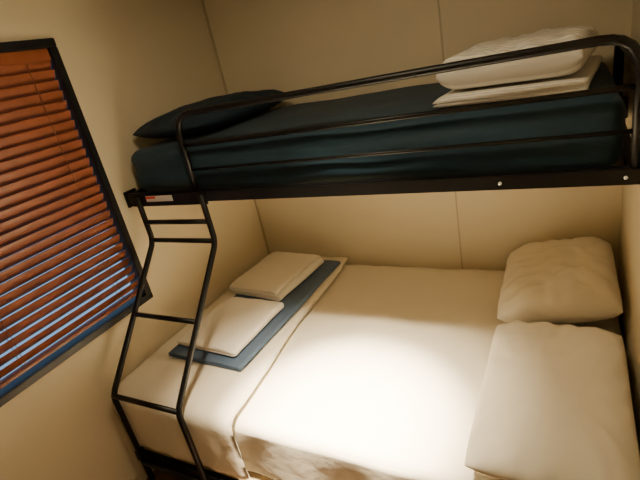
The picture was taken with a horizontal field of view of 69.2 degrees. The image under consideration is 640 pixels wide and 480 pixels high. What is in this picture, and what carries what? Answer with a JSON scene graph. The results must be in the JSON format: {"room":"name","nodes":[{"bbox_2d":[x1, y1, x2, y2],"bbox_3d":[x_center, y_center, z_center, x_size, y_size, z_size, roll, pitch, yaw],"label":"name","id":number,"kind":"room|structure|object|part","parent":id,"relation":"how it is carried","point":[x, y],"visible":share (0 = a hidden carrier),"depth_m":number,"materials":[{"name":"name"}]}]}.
{"room":"bunk bedroom","nodes":[
{"label":"bunk bedroom","id":0,"kind":"room"},
{"bbox_2d":[0,0,267,479],"bbox_3d":[-1.263,0.212,1.574,0.100,2.400,3.400,1,25,29],"label":"wall","id":1,"kind":"structure","parent":0,"point":[128,64],"depth_m":2.12,"materials":[{"name":"beige paint"}]},
{"bbox_2d":[0,38,56,52],"bbox_3d":[-1.359,-0.511,1.346,0.094,0.032,1.270,1,25,29],"label":"frame","id":2,"kind":"structure","parent":1,"relation":"in","point":[12,46],"depth_m":1.73,"materials":[{"name":"black"}]},
{"bbox_2d":[0,217,132,379],"bbox_3d":[-1.281,0.011,1.583,0.004,1.121,1.206,1,25,29],"label":"glass","id":3,"kind":"object","parent":1,"relation":"attached to","point":[126,276],"visible":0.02,"depth_m":1.93,"materials":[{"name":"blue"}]},
{"bbox_2d":[0,48,137,388],"bbox_3d":[-1.244,0.002,1.558,0.053,1.100,1.200,1,25,29],"label":"blind","id":4,"kind":"object","parent":1,"relation":"attached to","point":[48,187],"visible":0.97,"depth_m":1.82,"materials":[{"name":"brown wood"}]},
{"bbox_3d":[-1.214,0.011,1.565,0.003,1.055,0.002,1,25,29],"label":"cord","id":5,"kind":"part","parent":4,"relation":"part of","materials":[{"name":"brown fabric"}]},
{"bbox_3d":[-1.133,0.494,1.761,0.042,0.013,1.200,1,25,29],"label":"rail","id":6,"kind":"part","parent":4,"relation":"part of","materials":[{"name":"brown wood"}]},
{"bbox_3d":[-1.005,-0.193,1.946,0.003,1.055,0.002,1,25,29],"label":"cord","id":7,"kind":"part","parent":4,"relation":"part of","materials":[{"name":"brown plastic"}]},
{"bbox_2d":[0,292,152,406],"bbox_3d":[-1.134,0.533,1.782,0.094,0.032,1.270,1,25,29],"label":"frame","id":8,"kind":"object","parent":1,"relation":"attached to","point":[18,385],"visible":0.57,"depth_m":1.89,"materials":[{"name":"black metal"}]},
{"bbox_2d":[46,46,150,293],"bbox_3d":[-0.976,-0.252,2.055,0.094,1.121,0.032,1,25,29],"label":"frame","id":9,"kind":"object","parent":1,"relation":"attached to","point":[57,64],"visible":0.52,"depth_m":2.00,"materials":[{"name":"black"}]},
{"bbox_2d":[146,469,183,479],"bbox_3d":[0.518,1.361,1.209,3.600,0.100,3.600,1,25,29],"label":"floor","id":10,"kind":"structure","parent":0,"point":[159,475],"depth_m":2.25,"materials":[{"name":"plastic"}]},
{"bbox_2d":[111,34,639,479],"bbox_3d":[0.167,0.149,2.001,1.998,1.632,1.412,1,25,29],"label":"bunk bed","id":11,"kind":"object","parent":10,"relation":"on","point":[625,170],"visible":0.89,"depth_m":1.55,"materials":[{"name":"black metal"}]},
{"bbox_3d":[-0.875,-0.196,2.159,0.011,0.075,0.070,1,25,29],"label":"wall plate","id":12,"kind":"part","parent":11,"relation":"part of","materials":[{"name":"black metal"}]},
{"bbox_3d":[-0.670,-0.380,2.489,0.028,0.048,0.860,1,25,29],"label":"rail","id":13,"kind":"part","parent":11,"relation":"part of","materials":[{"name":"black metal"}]},
{"bbox_3d":[-0.827,1.095,2.225,0.028,0.140,0.027,1,25,29],"label":"leg","id":14,"kind":"part","parent":11,"relation":"part of","materials":[{"name":"black metal"}]},
{"bbox_3d":[-0.662,-0.175,2.012,0.448,0.055,0.006,1,25,29],"label":"ladder hook plate","id":15,"kind":"part","parent":11,"relation":"part of","materials":[{"name":"black metal"}]},
{"bbox_3d":[-0.003,1.023,1.732,1.953,0.060,0.030,1,25,29],"label":"rail","id":16,"kind":"part","parent":11,"relation":"part of","materials":[{"name":"black metal"}]},
{"bbox_2d":[131,61,624,191],"bbox_3d":[0.149,-0.467,1.988,1.888,0.213,0.851,1,25,29],"label":"mattress","id":17,"kind":"object","parent":11,"relation":"on","point":[160,166],"visible":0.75,"depth_m":1.55,"materials":[{"name":"black fabric"}]},
{"bbox_2d":[133,89,282,138],"bbox_3d":[-0.509,-0.636,2.280,0.414,0.126,0.736,2,26,31],"label":"pillow","id":18,"kind":"object","parent":17,"relation":"on","point":[163,126],"visible":0.78,"depth_m":2.07,"materials":[{"name":"black fabric"}]},
{"bbox_2d":[433,55,601,107],"bbox_3d":[0.695,-0.552,1.584,0.434,0.030,0.629,3,27,33],"label":"sheet","id":19,"kind":"object","parent":17,"relation":"on","point":[581,79],"visible":0.48,"depth_m":1.37,"materials":[{"name":"white fabric"}]},
{"bbox_2d":[436,25,599,89],"bbox_3d":[0.686,-0.630,1.568,0.414,0.112,0.581,4,27,34],"label":"pillow","id":20,"kind":"object","parent":19,"relation":"on","point":[565,63],"visible":0.73,"depth_m":1.38,"materials":[{"name":"white fabric"}]},
{"bbox_3d":[-0.019,-0.181,1.677,1.953,0.048,0.028,1,25,29],"label":"rail","id":21,"kind":"part","parent":11,"relation":"part of","materials":[{"name":"black metal"}]},
{"bbox_2d":[232,265,621,479],"bbox_3d":[0.272,0.555,2.201,1.976,0.321,1.340,1,25,29],"label":"mattress","id":22,"kind":"object","parent":11,"relation":"on","point":[382,378],"visible":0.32,"depth_m":1.84,"materials":[{"name":"beige fabric"}]},
{"bbox_2d":[111,255,347,479],"bbox_3d":[-0.313,0.523,2.475,0.668,0.314,1.366,1,25,29],"label":"folded blanket","id":23,"kind":"object","parent":22,"relation":"on","point":[214,395],"visible":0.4,"depth_m":1.97,"materials":[{"name":"beige fabric"}]},
{"bbox_2d":[168,260,339,370],"bbox_3d":[-0.296,0.333,2.468,0.444,0.031,0.996,2,26,30],"label":"bath towel","id":24,"kind":"object","parent":23,"relation":"on","point":[298,296],"visible":0.44,"depth_m":2.21,"materials":[{"name":"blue fabric"}]},
{"bbox_2d":[177,297,283,356],"bbox_3d":[-0.427,0.402,2.268,0.364,0.044,0.418,2,26,31],"label":"hand towel","id":25,"kind":"object","parent":24,"relation":"on","point":[228,328],"visible":0.97,"depth_m":2.21,"materials":[{"name":"white fabric"}]},
{"bbox_2d":[229,251,323,300],"bbox_3d":[-0.243,0.188,2.657,0.381,0.064,0.453,4,27,34],"label":"hand towel","id":26,"kind":"object","parent":24,"relation":"on","point":[278,273],"visible":1,"depth_m":2.58,"materials":[{"name":"white fabric"}]},
{"bbox_2d":[464,320,639,479],"bbox_3d":[0.751,0.484,1.498,0.433,0.154,0.716,1,25,29],"label":"pillow","id":27,"kind":"object","parent":22,"relation":"on","point":[555,401],"visible":1,"depth_m":1.36,"materials":[{"name":"beige fabric"}]},
{"bbox_2d":[497,236,622,323],"bbox_3d":[1.039,0.162,2.034,0.447,0.215,0.582,0,25,27],"label":"pillow","id":28,"kind":"object","parent":22,"relation":"on","point":[575,280],"visible":0.99,"depth_m":1.87,"materials":[{"name":"beige fabric"}]},
{"bbox_3d":[1.234,-0.540,1.892,0.034,0.075,0.066,1,25,29],"label":"wall plate","id":29,"kind":"part","parent":11,"relation":"part of","materials":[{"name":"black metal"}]},
{"bbox_3d":[1.020,-0.360,1.568,0.028,0.048,0.860,1,25,29],"label":"rail","id":30,"kind":"part","parent":11,"relation":"part of","materials":[{"name":"black metal"}]},
{"bbox_2d":[203,0,632,277],"bbox_3d":[0.424,-0.521,2.458,2.200,2.400,0.100,1,25,29],"label":"wall","id":31,"kind":"structure","parent":0,"point":[281,45],"depth_m":2.38,"materials":[{"name":"beige paint"}]},
{"bbox_2d":[201,0,269,254],"bbox_3d":[-0.474,-0.508,2.891,0.010,2.400,0.010,1,25,29],"label":"trim","id":32,"kind":"structure","parent":31,"relation":"attached to","point":[202,1],"depth_m":2.69,"materials":[{"name":"beige"}]},
{"bbox_2d":[437,0,462,268],"bbox_3d":[0.644,-0.497,2.285,0.008,2.400,0.003,1,25,29],"label":"trim","id":33,"kind":"structure","parent":31,"relation":"attached to","point":[437,0],"depth_m":2.39,"materials":[{"name":"beige"}]},
{"bbox_2d":[618,0,639,453],"bbox_3d":[0.996,-0.170,1.321,0.100,2.400,1.500,1,25,29],"label":"wall","id":34,"kind":"structure","parent":0,"point":[629,248],"depth_m":1.71,"materials":[{"name":"beige paint"}]}
]}

